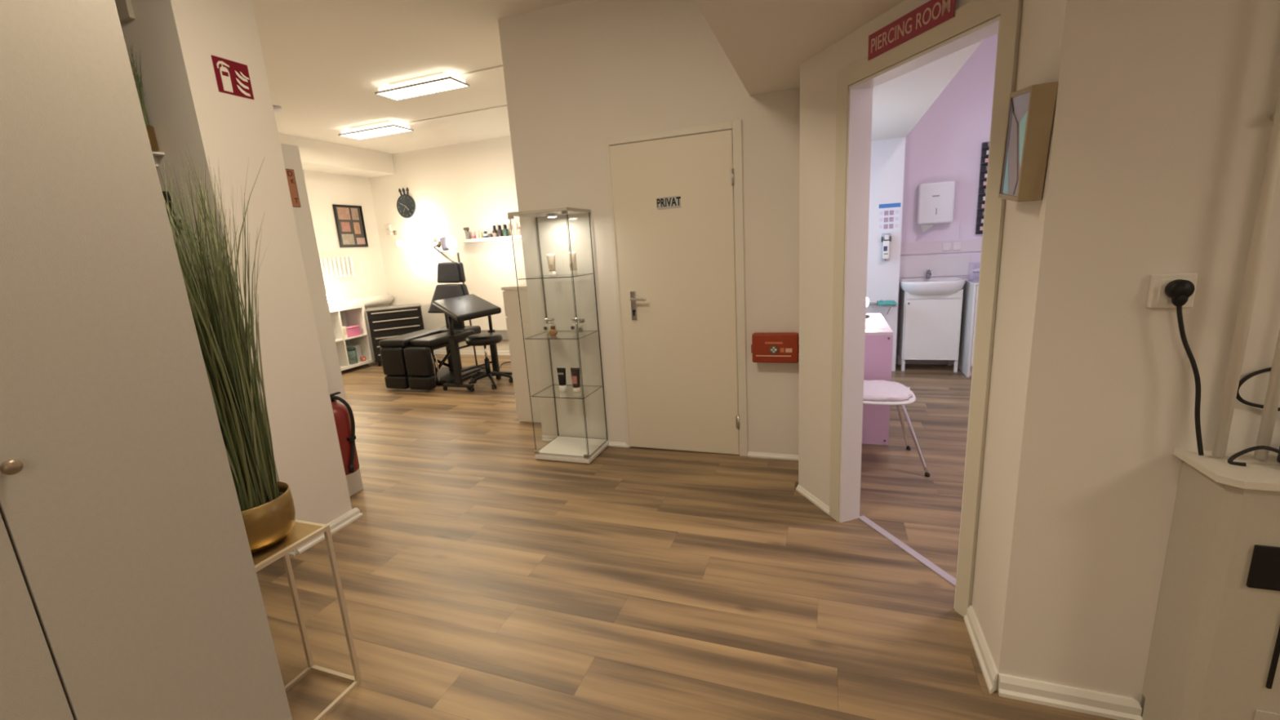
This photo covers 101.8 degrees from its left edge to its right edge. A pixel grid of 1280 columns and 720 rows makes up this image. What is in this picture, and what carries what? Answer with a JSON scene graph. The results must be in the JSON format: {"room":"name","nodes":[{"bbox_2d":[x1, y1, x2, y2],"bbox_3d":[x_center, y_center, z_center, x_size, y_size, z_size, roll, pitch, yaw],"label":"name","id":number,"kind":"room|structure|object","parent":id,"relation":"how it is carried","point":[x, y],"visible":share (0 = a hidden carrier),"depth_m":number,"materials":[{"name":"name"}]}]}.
{"room":"service shop","nodes":[
{"label":"service shop","id":0,"kind":"room"},
{"bbox_2d":[120,0,351,524],"bbox_3d":[-2.271,-0.473,2.626,1.135,2.840,0.345,1,13,20],"label":"wall","id":1,"kind":"structure","parent":0,"point":[176,40],"depth_m":2.36,"materials":[{"name":"paint"}]},
{"bbox_2d":[115,0,134,23],"bbox_3d":[-2.148,-1.491,2.135,0.130,0.180,0.020,1,13,20],"label":"wall panel","id":2,"kind":"object","parent":1,"relation":"attached to","point":[124,7],"visible":0.52,"depth_m":2.13,"materials":[{"name":"beige"}]},
{"bbox_2d":[151,151,164,167],"bbox_3d":[-2.149,-0.865,2.236,0.138,0.052,0.115,1,13,20],"label":"wall shelf","id":3,"kind":"object","parent":1,"relation":"attached to","point":[155,154],"visible":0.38,"depth_m":2.26,"materials":[{"name":"white paint"}]},
{"bbox_2d":[126,43,159,151],"bbox_3d":[-2.124,-1.103,2.183,0.137,0.429,0.145,8,17,42],"label":"potted grass","id":4,"kind":"object","parent":3,"relation":"on","point":[150,130],"depth_m":2.19,"materials":[{"name":"green plant"}]},
{"bbox_2d":[145,124,159,151],"bbox_3d":[-2.125,-0.940,2.208,0.108,0.101,0.108,1,13,20],"label":"pot","id":5,"kind":"object","parent":4,"relation":"on","point":[150,130],"depth_m":2.21,"materials":[{"name":"gold metal"}]},
{"bbox_2d":[161,191,187,284],"bbox_3d":[-2.117,-0.355,2.387,0.191,0.795,0.043,1,13,20],"label":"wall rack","id":6,"kind":"object","parent":1,"relation":"attached to","point":[164,193],"visible":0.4,"depth_m":2.30,"materials":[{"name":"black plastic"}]},
{"bbox_2d":[210,54,253,99],"bbox_3d":[-1.780,-1.234,2.277,0.003,0.142,0.148,1,13,20],"label":"fire extinguisher sign","id":7,"kind":"object","parent":1,"relation":"attached to","point":[233,77],"visible":1,"depth_m":2.27,"materials":[{"name":"red plastic"}]},
{"bbox_2d":[294,507,363,553],"bbox_3d":[-1.633,0.889,2.745,0.026,0.055,0.383,1,13,20],"label":"baseboard","id":8,"kind":"structure","parent":1,"relation":"attached to","point":[349,517],"depth_m":2.77,"materials":[{"name":"white wood"}]},
{"bbox_2d":[302,169,390,355],"bbox_3d":[-4.518,-1.040,5.863,0.100,2.840,4.200,1,13,20],"label":"wall","id":9,"kind":"structure","parent":0,"point":[324,189],"depth_m":7.10,"materials":[{"name":"white paint"}]},
{"bbox_2d":[278,133,395,177],"bbox_3d":[-4.341,-2.277,5.445,0.480,0.270,4.100,1,13,20],"label":"beam","id":10,"kind":"structure","parent":9,"relation":"attached to","point":[316,155],"depth_m":6.52,"materials":[{"name":"white paint"}]},
{"bbox_2d":[320,256,355,279],"bbox_3d":[-4.044,-1.232,6.932,0.060,0.270,0.520,1,13,20],"label":"radiator","id":11,"kind":"object","parent":9,"relation":"attached to","point":[337,267],"visible":0.91,"depth_m":6.92,"materials":[{"name":"white metal"}]},
{"bbox_2d":[332,204,368,247],"bbox_3d":[-3.975,-1.839,7.153,0.022,0.560,0.450,1,13,20],"label":"collage","id":12,"kind":"object","parent":9,"relation":"attached to","point":[349,220],"visible":1,"depth_m":7.15,"materials":[{"name":"paper"}]},
{"bbox_2d":[336,207,351,219],"bbox_3d":[-4.014,-1.984,7.046,0.002,0.158,0.190,1,13,20],"label":"photo","id":13,"kind":"object","parent":12,"relation":"attached to","point":[342,213],"depth_m":7.05},
{"bbox_2d":[340,222,351,231],"bbox_3d":[-4.005,-1.812,7.079,0.002,0.128,0.140,1,13,20],"label":"photo","id":14,"kind":"object","parent":12,"relation":"attached to","point":[344,226],"depth_m":7.08},
{"bbox_2d":[341,234,355,244],"bbox_3d":[-3.993,-1.653,7.119,0.002,0.138,0.190,1,13,20],"label":"photo","id":15,"kind":"object","parent":12,"relation":"attached to","point":[346,239],"depth_m":7.11},
{"bbox_2d":[350,208,359,220],"bbox_3d":[-3.954,-2.024,7.211,0.002,0.158,0.110,1,13,20],"label":"photo","id":16,"kind":"object","parent":12,"relation":"attached to","point":[354,212],"depth_m":7.21},
{"bbox_2d":[352,222,360,234],"bbox_3d":[-3.944,-1.838,7.247,0.002,0.158,0.100,1,13,20],"label":"photo","id":17,"kind":"object","parent":12,"relation":"attached to","point":[356,225],"depth_m":7.24},
{"bbox_2d":[252,0,576,153],"bbox_3d":[-2.668,-2.011,2.883,6.170,0.100,8.800,1,13,20],"label":"ceiling","id":18,"kind":"structure","parent":0,"point":[326,61],"depth_m":3.91,"materials":[{"name":"white paint"}]},
{"bbox_2d":[337,120,413,139],"bbox_3d":[-2.885,-2.516,5.671,0.772,0.080,0.282,1,13,20],"label":"ceiling lamp","id":19,"kind":"object","parent":18,"relation":"attached to","point":[385,127],"visible":1,"depth_m":5.61,"materials":[{"name":"white paint"}]},
{"bbox_2d":[342,125,410,139],"bbox_3d":[-2.884,-2.483,5.678,0.760,0.011,0.270,1,13,20],"label":"diffuser","id":20,"kind":"object","parent":19,"relation":"attached to","point":[371,131],"depth_m":5.63,"materials":[{"name":"white plastic"}]},
{"bbox_2d":[374,71,469,100],"bbox_3d":[-1.820,-2.289,4.329,0.772,0.080,0.242,1,13,20],"label":"ceiling lamp","id":21,"kind":"object","parent":18,"relation":"attached to","point":[441,82],"visible":1,"depth_m":4.29,"materials":[{"name":"white paint"}]},
{"bbox_2d":[408,105,506,123],"bbox_3d":[-1.415,-2.550,5.243,2.285,0.012,0.024,1,13,20],"label":"duct","id":22,"kind":"object","parent":18,"relation":"attached to","point":[502,106],"visible":0.56,"depth_m":5.41,"materials":[{"name":"white plastic"}]},
{"bbox_2d":[462,65,502,75],"bbox_3d":[-1.054,-2.324,4.108,0.830,0.012,0.024,1,13,20],"label":"duct","id":23,"kind":"object","parent":18,"relation":"attached to","point":[500,66],"visible":0.44,"depth_m":4.17,"materials":[{"name":"white plastic"}]},
{"bbox_2d":[368,135,526,351],"bbox_3d":[-1.785,-1.463,7.005,4.460,2.840,0.100,1,13,20],"label":"wall","id":24,"kind":"structure","parent":0,"point":[472,185],"depth_m":7.14,"materials":[{"name":"white paint"}]},
{"bbox_2d":[396,186,415,217],"bbox_3d":[-3.290,-2.205,7.303,0.320,0.411,0.035,1,13,20],"label":"wall clock","id":25,"kind":"object","parent":24,"relation":"attached to","point":[406,205],"visible":1,"depth_m":7.30,"materials":[{"name":"grey"}]},
{"bbox_2d":[396,237,436,246],"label":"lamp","id":26,"kind":"object","parent":24,"relation":"attached to","point":[413,242],"depth_m":7.11,"materials":[{"name":"white plastic"}]},
{"bbox_2d":[433,350,510,355],"bbox_3d":[-1.738,-0.095,7.253,4.220,0.060,0.020,1,13,20],"label":"baseboard","id":27,"kind":"structure","parent":24,"relation":"attached to","point":[437,352],"depth_m":7.49,"materials":[{"name":"white wood"}]},
{"bbox_2d":[456,235,521,243],"bbox_3d":[-1.733,-1.601,6.818,1.520,0.042,0.144,1,13,20],"label":"shelf","id":28,"kind":"object","parent":24,"relation":"attached to","point":[516,237],"visible":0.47,"depth_m":6.84,"materials":[{"name":"white paint"}]},
{"bbox_2d":[480,329,508,339],"bbox_3d":[-1.290,-0.343,7.010,3.120,0.138,0.055,1,13,20],"label":"duct","id":29,"kind":"object","parent":24,"relation":"attached to","point":[504,333],"visible":0.02,"depth_m":7.21,"materials":[{"name":"grey"}]},
{"bbox_2d":[497,0,799,455],"bbox_3d":[0.152,-0.783,3.345,2.000,2.840,0.160,1,13,20],"label":"wall","id":30,"kind":"structure","parent":0,"point":[579,74],"depth_m":3.24,"materials":[{"name":"paint"}]},
{"bbox_2d":[604,120,747,456],"bbox_3d":[0.258,-0.387,3.364,0.849,2.045,0.231,1,13,20],"label":"door","id":31,"kind":"structure","parent":30,"relation":"in","point":[679,273],"depth_m":3.29,"materials":[{"name":"beige paint"}]},
{"bbox_2d":[656,195,680,209],"bbox_3d":[0.177,-0.966,3.193,0.153,0.070,0.004,1,13,20],"label":"door sign","id":32,"kind":"object","parent":31,"relation":"attached to","point":[674,202],"visible":1,"depth_m":3.19,"materials":[{"name":"grey plastic"}]},
{"bbox_2d":[747,451,798,460],"bbox_3d":[0.868,0.616,3.328,0.352,0.030,0.016,1,13,20],"label":"baseboard","id":33,"kind":"structure","parent":30,"relation":"attached to","point":[759,455],"depth_m":3.33,"materials":[{"name":"white wood"}]},
{"bbox_2d":[751,332,799,363],"bbox_3d":[0.817,-0.076,3.138,0.284,0.177,0.086,1,13,20],"label":"box","id":34,"kind":"object","parent":30,"relation":"attached to","point":[766,347],"visible":0.94,"depth_m":3.10,"materials":[{"name":"red plastic"}]},
{"bbox_2d":[256,354,1116,719],"bbox_3d":[-0.685,0.883,2.863,10.000,0.100,8.800,1,13,20],"label":"floor","id":35,"kind":"structure","parent":0,"point":[482,578],"depth_m":2.20,"materials":[{"name":"wood"}]},
{"bbox_2d":[0,0,292,719],"bbox_3d":[-1.547,0.138,0.613,0.618,2.420,1.532,1,13,20],"label":"tall cabinet","id":36,"kind":"object","parent":35,"relation":"on","point":[130,589],"visible":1,"depth_m":1.05,"materials":[{"name":"laminate"}]},
{"bbox_2d":[251,519,361,719],"bbox_3d":[-1.112,0.831,1.616,0.231,0.586,0.265,1,13,20],"label":"plant stand","id":37,"kind":"object","parent":35,"relation":"on","point":[302,531],"visible":0.48,"depth_m":1.68,"materials":[{"name":"beige metal"}]},
{"bbox_2d":[155,142,295,553],"bbox_3d":[-1.288,-0.014,1.514,0.459,1.128,0.424,-5,12,-4],"label":"potted grass","id":38,"kind":"object","parent":37,"relation":"on","point":[267,507],"depth_m":1.45,"materials":[{"name":"green plant"}]},
{"bbox_2d":[240,481,295,553],"bbox_3d":[-1.153,0.474,1.543,0.218,0.146,0.218,1,13,20],"label":"pot","id":39,"kind":"object","parent":37,"relation":"on","point":[268,518],"depth_m":1.49,"materials":[{"name":"gold metal"}]},
{"bbox_2d":[280,142,363,496],"bbox_3d":[-2.118,-0.149,3.008,0.574,2.028,0.300,1,13,20],"label":"wall","id":40,"kind":"structure","parent":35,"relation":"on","point":[291,153],"depth_m":2.94,"materials":[{"name":"white paint"}]},
{"bbox_2d":[285,168,301,207],"bbox_3d":[-1.885,-0.919,2.772,0.002,0.196,0.123,1,13,20],"label":"notice","id":41,"kind":"object","parent":40,"relation":"attached to","point":[290,173],"visible":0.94,"depth_m":2.81,"materials":[{"name":"brown wood"}]},
{"bbox_2d":[329,391,359,475],"bbox_3d":[-1.729,0.443,3.003,0.180,0.507,0.149,1,13,20],"label":"fire extinguisher","id":42,"kind":"object","parent":40,"relation":"attached to","point":[344,417],"visible":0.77,"depth_m":2.97,"materials":[{"name":"red paint"}]},
{"bbox_2d":[328,304,373,370],"bbox_3d":[-3.970,-0.248,6.764,0.335,0.845,0.805,1,13,20],"label":"cube shelf","id":43,"kind":"object","parent":35,"relation":"on","point":[341,316],"visible":0.47,"depth_m":6.99,"materials":[{"name":"white paint"}]},
{"bbox_2d":[346,346,358,364],"bbox_3d":[-3.822,-0.057,6.896,0.120,0.210,0.120,1,13,20],"label":"patterned canister","id":44,"kind":"object","parent":43,"relation":"in","point":[352,353],"visible":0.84,"depth_m":6.86,"materials":[{"name":"teal"}]},
{"bbox_2d":[346,324,360,337],"bbox_3d":[-3.850,-0.381,6.909,0.140,0.132,0.220,1,13,20],"label":"box","id":45,"kind":"object","parent":43,"relation":"on","point":[353,330],"visible":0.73,"depth_m":6.89,"materials":[{"name":"pink"}]},
{"bbox_2d":[346,344,362,360],"bbox_3d":[-3.916,-0.087,7.062,0.160,0.208,0.205,1,13,20],"label":"clear box","id":46,"kind":"object","parent":43,"relation":"in","point":[357,347],"visible":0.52,"depth_m":7.08,"materials":[{"name":"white plastic"}]},
{"bbox_2d":[346,293,394,306],"bbox_3d":[-3.826,-0.842,7.429,0.139,0.139,0.753,1,13,20],"label":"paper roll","id":47,"kind":"object","parent":43,"relation":"on","point":[368,301],"visible":0.93,"depth_m":7.37,"materials":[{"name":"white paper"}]},
{"bbox_2d":[365,303,424,366],"bbox_3d":[-3.371,-0.357,7.256,0.690,0.772,0.396,-9,14,-24],"label":"tool chest","id":48,"kind":"object","parent":35,"relation":"on","point":[388,322],"visible":0.63,"depth_m":7.04,"materials":[{"name":"black metal"}]},
{"bbox_2d":[378,262,485,390],"bbox_3d":[-2.393,-0.421,5.939,0.734,1.330,1.020,1,13,20],"label":"chair","id":49,"kind":"object","parent":35,"relation":"on","point":[408,360],"visible":0.94,"depth_m":5.68,"materials":[{"name":"black leather"}]},
{"bbox_2d":[379,346,407,375],"bbox_3d":[-2.664,0.013,5.652,0.300,0.310,0.100,1,13,20],"label":"cushion","id":50,"kind":"object","parent":49,"relation":"on","point":[393,358],"depth_m":5.60,"materials":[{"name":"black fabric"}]},
{"bbox_2d":[384,374,409,389],"bbox_3d":[-2.647,0.238,5.694,0.290,0.145,0.110,1,13,20],"label":"cushion","id":51,"kind":"object","parent":49,"relation":"on","point":[392,381],"depth_m":5.64,"materials":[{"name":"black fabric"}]},
{"bbox_2d":[378,328,440,347],"bbox_3d":[-2.573,-0.255,5.957,0.340,0.085,0.780,0,13,16],"label":"cushion","id":52,"kind":"object","parent":49,"relation":"on","point":[404,340],"depth_m":5.68,"materials":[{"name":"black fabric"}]},
{"bbox_2d":[403,346,434,376],"bbox_3d":[-2.358,0.017,5.542,0.300,0.310,0.100,1,13,20],"label":"cushion","id":53,"kind":"object","parent":49,"relation":"on","point":[417,361],"depth_m":5.49,"materials":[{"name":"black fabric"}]},
{"bbox_2d":[408,375,435,390],"bbox_3d":[-2.341,0.243,5.585,0.290,0.145,0.110,1,13,20],"label":"cushion","id":54,"kind":"object","parent":49,"relation":"on","point":[415,382],"depth_m":5.53,"materials":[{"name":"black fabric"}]},
{"bbox_2d":[408,329,475,347],"bbox_3d":[-2.220,-0.244,5.876,0.300,0.085,0.720,2,13,24],"label":"cushion","id":55,"kind":"object","parent":49,"relation":"on","point":[433,340],"depth_m":5.72,"materials":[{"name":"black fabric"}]},
{"bbox_2d":[430,325,480,333],"bbox_3d":[-2.245,-0.341,6.276,0.560,0.100,0.340,1,13,20],"label":"seat cushion","id":56,"kind":"object","parent":49,"relation":"on","point":[477,329],"depth_m":6.20,"materials":[{"name":"black fabric"}]},
{"bbox_2d":[432,235,485,368],"bbox_3d":[-2.238,-0.696,6.449,0.536,1.639,0.260,1,13,20],"label":"lamp","id":57,"kind":"object","parent":35,"relation":"on","point":[447,243],"visible":0.74,"depth_m":6.29,"materials":[{"name":"black"}]},
{"bbox_2d":[432,293,512,391],"bbox_3d":[-1.783,-0.188,5.551,0.794,0.976,0.779,1,13,20],"label":"table","id":58,"kind":"object","parent":35,"relation":"on","point":[468,307],"visible":0.79,"depth_m":5.43,"materials":[{"name":"black leather"}]},
{"bbox_2d":[465,332,513,390],"bbox_3d":[-1.672,-0.003,5.656,0.501,0.555,0.506,1,13,20],"label":"stool","id":59,"kind":"object","parent":35,"relation":"on","point":[489,338],"visible":0.98,"depth_m":5.55,"materials":[{"name":"black leather"}]},
{"bbox_2d":[501,283,541,422],"bbox_3d":[-0.735,-0.111,4.526,0.442,1.126,0.765,1,13,20],"label":"half wall","id":60,"kind":"structure","parent":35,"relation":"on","point":[510,295],"depth_m":4.21,"materials":[{"name":"white paint"}]},
{"bbox_2d":[507,207,608,463],"bbox_3d":[-0.520,-0.151,3.464,0.410,1.626,0.337,1,13,20],"label":"display cabinet","id":61,"kind":"object","parent":35,"relation":"on","point":[585,450],"visible":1,"depth_m":3.49,"materials":[{"name":"clear glass"}]},
{"bbox_2d":[543,317,556,334],"bbox_3d":[-0.605,-0.230,3.501,0.083,0.110,0.086,1,13,20],"label":"glass jar","id":62,"kind":"object","parent":61,"relation":"on","point":[547,327],"visible":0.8,"depth_m":3.47,"materials":[{"name":"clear glass"}]},
{"bbox_2d":[546,253,555,275],"bbox_3d":[-0.575,-0.619,3.385,0.048,0.143,0.048,-12,15,-32],"label":"tube","id":63,"kind":"object","parent":61,"relation":"on","point":[550,257],"visible":0.94,"depth_m":3.37,"materials":[{"name":"white plastic"}]},
{"bbox_2d":[518,273,593,279],"bbox_3d":[-0.543,-0.544,3.382,0.386,0.005,0.300,1,13,20],"label":"glass shelf","id":64,"kind":"object","parent":61,"relation":"attached to","point":[572,276],"depth_m":3.31,"materials":[{"name":"grey"}]},
{"bbox_2d":[524,330,597,339],"bbox_3d":[-0.519,-0.168,3.465,0.386,0.005,0.300,1,13,20],"label":"glass shelf","id":65,"kind":"object","parent":61,"relation":"attached to","point":[557,331],"depth_m":3.38,"materials":[{"name":"grey"}]},
{"bbox_2d":[556,368,567,391],"bbox_3d":[-0.531,0.132,3.540,0.053,0.161,0.053,-9,14,-24],"label":"tube","id":66,"kind":"object","parent":61,"relation":"on","point":[561,371],"visible":1,"depth_m":3.52,"materials":[{"name":"black plastic"}]},
{"bbox_2d":[531,384,602,399],"bbox_3d":[-0.495,0.213,3.549,0.386,0.005,0.300,1,13,20],"label":"glass shelf","id":67,"kind":"object","parent":61,"relation":"attached to","point":[552,384],"depth_m":3.48,"materials":[{"name":"grey"}]},
{"bbox_2d":[568,251,577,275],"bbox_3d":[-0.431,-0.621,3.343,0.048,0.147,0.048,-7,13,-13],"label":"tube","id":68,"kind":"object","parent":61,"relation":"on","point":[573,253],"visible":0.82,"depth_m":3.33,"materials":[{"name":"white plastic"}]},
{"bbox_2d":[570,368,581,392],"bbox_3d":[-0.433,0.133,3.503,0.057,0.163,0.057,-9,14,-24],"label":"tube","id":69,"kind":"object","parent":61,"relation":"on","point":[575,378],"visible":1,"depth_m":3.49,"materials":[{"name":"black"}]},
{"bbox_2d":[570,316,583,333],"bbox_3d":[-0.416,-0.229,3.444,0.083,0.110,0.086,1,13,20],"label":"glass jar","id":70,"kind":"object","parent":61,"relation":"on","point":[573,328],"visible":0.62,"depth_m":3.42,"materials":[{"name":"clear glass"}]},
{"bbox_2d":[862,312,893,444],"bbox_3d":[1.315,0.091,3.899,0.939,0.755,0.869,1,13,20],"label":"desk","id":71,"kind":"object","parent":35,"relation":"on","point":[878,344],"visible":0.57,"depth_m":3.37,"materials":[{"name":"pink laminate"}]},
{"bbox_2d":[865,321,884,328],"bbox_3d":[1.535,-0.238,3.564,0.230,0.002,0.300,1,13,20],"label":"papers","id":72,"kind":"object","parent":71,"relation":"on","point":[868,325],"visible":0.43,"depth_m":3.52,"materials":[{"name":"beige paper"}]},
{"bbox_2d":[862,380,929,476],"bbox_3d":[1.442,0.222,3.111,0.506,0.820,0.469,1,13,20],"label":"chair","id":73,"kind":"object","parent":35,"relation":"on","point":[875,392],"visible":0.62,"depth_m":2.97,"materials":[{"name":"white paint"}]},
{"bbox_2d":[897,269,965,372],"bbox_3d":[2.839,-0.388,5.116,0.550,0.980,0.450,1,13,20],"label":"base cabinet","id":74,"kind":"object","parent":35,"relation":"on","point":[931,308],"visible":1,"depth_m":5.00,"materials":[{"name":"white paint"}]},
{"bbox_2d":[898,277,965,295],"bbox_3d":[2.819,-0.709,5.046,0.550,0.142,0.450,1,13,20],"label":"basin","id":75,"kind":"object","parent":74,"relation":"in","point":[925,286],"depth_m":4.89,"materials":[{"name":"white ceramic"}]},
{"bbox_2d":[957,278,978,377],"bbox_3d":[3.369,-0.313,4.874,0.577,0.872,0.485,1,13,20],"label":"drawer unit","id":76,"kind":"object","parent":35,"relation":"on","point":[970,297],"visible":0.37,"depth_m":4.85,"materials":[{"name":"white paint"}]},
{"bbox_2d":[1142,448,1279,719],"bbox_3d":[1.699,0.639,1.165,0.792,0.806,0.186,1,13,20],"label":"cabinet","id":77,"kind":"object","parent":35,"relation":"on","point":[1214,654],"visible":1,"depth_m":1.21,"materials":[{"name":"paint"}]},
{"bbox_2d":[1211,87,1279,457],"bbox_3d":[1.326,-0.433,1.085,0.021,1.353,0.021,1,13,20],"label":"pipe","id":78,"kind":"object","parent":77,"relation":"on","point":[1272,168],"visible":1,"depth_m":1.14,"materials":[{"name":"white metal"}]},
{"bbox_2d":[1227,445,1279,466],"bbox_3d":[1.403,0.218,1.177,0.103,0.049,0.023,1,13,20],"label":"cable","id":79,"kind":"object","parent":77,"relation":"on","point":[1235,455],"visible":1,"depth_m":1.19,"materials":[{"name":"black rubber"}]},
{"bbox_2d":[694,0,982,141],"bbox_3d":[1.623,-1.491,0.904,4.200,0.750,7.800,1,13,20],"label":"ceiling","id":80,"kind":"structure","parent":0,"point":[766,42],"depth_m":2.21,"materials":[{"name":"white paint"}]},
{"bbox_2d":[866,137,905,371],"bbox_3d":[1.733,-1.645,5.274,1.645,3.500,0.350,1,13,20],"label":"wall","id":81,"kind":"structure","parent":0,"point":[887,156],"depth_m":4.97,"materials":[{"name":"white paint"}]},
{"bbox_2d":[866,302,897,314],"bbox_3d":[2.142,-0.478,5.051,0.600,0.118,0.304,1,13,20],"label":"wire shelf","id":82,"kind":"object","parent":81,"relation":"attached to","point":[871,304],"visible":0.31,"depth_m":4.93,"materials":[{"name":"grey metal"}]},
{"bbox_2d":[876,300,896,306],"bbox_3d":[2.343,-0.543,4.942,0.150,0.033,0.220,1,13,20],"label":"cloth","id":83,"kind":"object","parent":82,"relation":"on","point":[882,303],"visible":1,"depth_m":4.87,"materials":[{"name":"teal fabric"}]},
{"bbox_2d":[880,232,891,261],"bbox_3d":[2.342,-1.074,4.949,0.080,0.260,0.090,1,13,20],"label":"dispenser","id":84,"kind":"object","parent":81,"relation":"attached to","point":[886,237],"visible":1,"depth_m":4.93,"materials":[{"name":"grey plastic"}]},
{"bbox_2d":[882,240,889,258],"bbox_3d":[2.343,-1.049,4.952,0.060,0.170,0.055,1,13,20],"label":"bottle","id":85,"kind":"object","parent":84,"relation":"on","point":[886,244],"depth_m":4.93,"materials":[{"name":"white plastic"}]},
{"bbox_2d":[878,202,900,231],"bbox_3d":[2.360,-1.350,4.923,0.185,0.253,0.003,1,13,20],"label":"poster","id":86,"kind":"object","parent":81,"relation":"attached to","point":[889,215],"visible":1,"depth_m":4.92,"materials":[{"name":"white paper"}]},
{"bbox_2d":[798,0,973,506],"bbox_3d":[0.955,-0.906,2.245,0.290,3.450,1.534,-5,12,-5],"label":"wall","id":87,"kind":"structure","parent":0,"point":[818,73],"depth_m":2.48,"materials":[{"name":"paint"}]},
{"bbox_2d":[795,484,830,515],"bbox_3d":[0.920,0.740,2.748,0.016,0.030,0.316,-7,13,-15],"label":"baseboard","id":88,"kind":"structure","parent":87,"relation":"attached to","point":[821,505],"depth_m":2.75,"materials":[{"name":"white wood"}]},
{"bbox_2d":[857,515,955,586],"bbox_3d":[1.188,0.841,2.266,0.036,0.006,0.668,-7,13,-15],"label":"threshold","id":89,"kind":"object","parent":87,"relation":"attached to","point":[913,553],"depth_m":2.27,"materials":[{"name":"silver metal"}]},
{"bbox_2d":[867,0,955,60],"bbox_3d":[0.930,-1.158,1.809,0.004,0.086,0.391,-7,13,-15],"label":"room sign","id":90,"kind":"object","parent":87,"relation":"attached to","point":[933,13],"visible":1,"depth_m":1.79,"materials":[{"name":"red"}]},
{"bbox_2d":[829,0,1022,617],"bbox_3d":[1.056,-0.144,2.039,0.118,2.040,0.795,-7,13,-15],"label":"door frame","id":91,"kind":"structure","parent":87,"relation":"in","point":[977,20],"depth_m":1.95,"materials":[{"name":"beige wood"}]},
{"bbox_2d":[963,604,998,693],"bbox_3d":[1.118,0.940,1.707,0.024,0.060,0.334,1,13,20],"label":"baseboard","id":92,"kind":"structure","parent":87,"relation":"attached to","point":[988,668],"depth_m":1.68,"materials":[{"name":"white wood"}]},
{"bbox_2d":[895,33,998,357],"bbox_3d":[3.386,-1.670,4.912,3.000,3.500,0.100,1,13,20],"label":"wall","id":93,"kind":"structure","parent":0,"point":[945,144],"depth_m":4.95,"materials":[{"name":"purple paint"}]},
{"bbox_2d":[895,357,954,364],"bbox_3d":[3.456,0.020,5.231,1.675,0.060,0.020,1,13,20],"label":"baseboard","id":94,"kind":"structure","parent":93,"relation":"attached to","point":[907,362],"depth_m":5.40,"materials":[{"name":"white"}]},
{"bbox_2d":[899,253,970,277],"bbox_3d":[2.920,-0.939,5.199,0.650,0.210,0.010,1,13,20],"label":"panel","id":95,"kind":"object","parent":93,"relation":"attached to","point":[957,264],"visible":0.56,"depth_m":5.18,"materials":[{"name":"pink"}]},
{"bbox_2d":[915,180,955,231],"bbox_3d":[2.855,-1.479,5.026,0.306,0.455,0.129,1,13,20],"label":"dispenser","id":96,"kind":"object","parent":93,"relation":"attached to","point":[935,200],"visible":1,"depth_m":4.97,"materials":[{"name":"white plastic"}]},
{"bbox_2d":[920,223,933,231],"bbox_3d":[2.794,-1.288,5.046,0.136,0.080,0.034,0,13,16],"label":"paper towel","id":97,"kind":"object","parent":96,"relation":"hanging from","point":[924,227],"depth_m":5.05,"materials":[{"name":"white paper"}]},
{"bbox_2d":[900,221,982,254],"bbox_3d":[3.347,-1.193,4.972,1.600,0.292,0.028,1,13,20],"label":"wall rail","id":98,"kind":"object","parent":93,"relation":"attached to","point":[967,245],"visible":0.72,"depth_m":5.12,"materials":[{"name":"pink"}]},
{"bbox_2d":[975,142,989,234],"bbox_3d":[3.421,-1.606,4.822,0.470,0.830,0.069,1,13,20],"label":"rack","id":99,"kind":"object","parent":93,"relation":"attached to","point":[985,145],"visible":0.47,"depth_m":4.89,"materials":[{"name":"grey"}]},
{"bbox_2d":[971,0,1279,716],"bbox_3d":[2.356,-0.702,0.910,2.802,3.450,0.378,1,13,20],"label":"wall","id":100,"kind":"structure","parent":0,"point":[1162,126],"depth_m":1.28,"materials":[{"name":"paint"}]},
{"bbox_2d":[1000,91,1030,196],"bbox_3d":[0.992,-0.553,1.339,0.048,0.259,0.180,1,13,20],"label":"picture","id":101,"kind":"object","parent":100,"relation":"attached to","point":[1015,177],"depth_m":1.33,"materials":[{"name":"multicoloured"}]},
{"bbox_2d":[997,81,1057,202],"bbox_3d":[0.992,-0.553,1.339,0.050,0.285,0.207,1,13,20],"label":"frame","id":102,"kind":"object","parent":100,"relation":"attached to","point":[1030,113],"visible":1,"depth_m":1.29,"materials":[{"name":"brown wood"}]},
{"bbox_2d":[996,673,1142,719],"bbox_3d":[1.239,0.977,1.503,0.344,0.060,0.024,1,13,20],"label":"baseboard","id":103,"kind":"structure","parent":100,"relation":"attached to","point":[1036,691],"depth_m":1.50,"materials":[{"name":"white wood"}]},
{"bbox_2d":[1146,272,1198,308],"bbox_3d":[1.252,-0.163,1.224,0.080,0.080,0.019,1,13,20],"label":"wall outlet","id":104,"kind":"object","parent":100,"relation":"attached to","point":[1157,296],"visible":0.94,"depth_m":1.22,"materials":[{"name":"white plastic"}]},
{"bbox_2d":[1164,279,1204,455],"bbox_3d":[1.285,0.019,1.227,0.107,0.417,0.033,3,14,27],"label":"plug","id":105,"kind":"object","parent":100,"relation":"attached to","point":[1180,291],"visible":1,"depth_m":1.21,"materials":[{"name":"black plastic"}]},
{"bbox_2d":[1235,367,1279,411],"bbox_3d":[1.493,0.092,1.186,0.203,0.171,0.022,4,14,30],"label":"cable loop","id":106,"kind":"object","parent":100,"relation":"attached to","point":[1246,378],"visible":0.73,"depth_m":1.21,"materials":[{"name":"black rubber"}]},
{"bbox_2d":[1253,113,1279,460],"bbox_3d":[1.373,-0.436,1.084,0.042,1.353,0.097,-11,15,-32],"label":"pipe","id":107,"kind":"object","parent":100,"relation":"attached to","point":[1272,400],"visible":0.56,"depth_m":1.17,"materials":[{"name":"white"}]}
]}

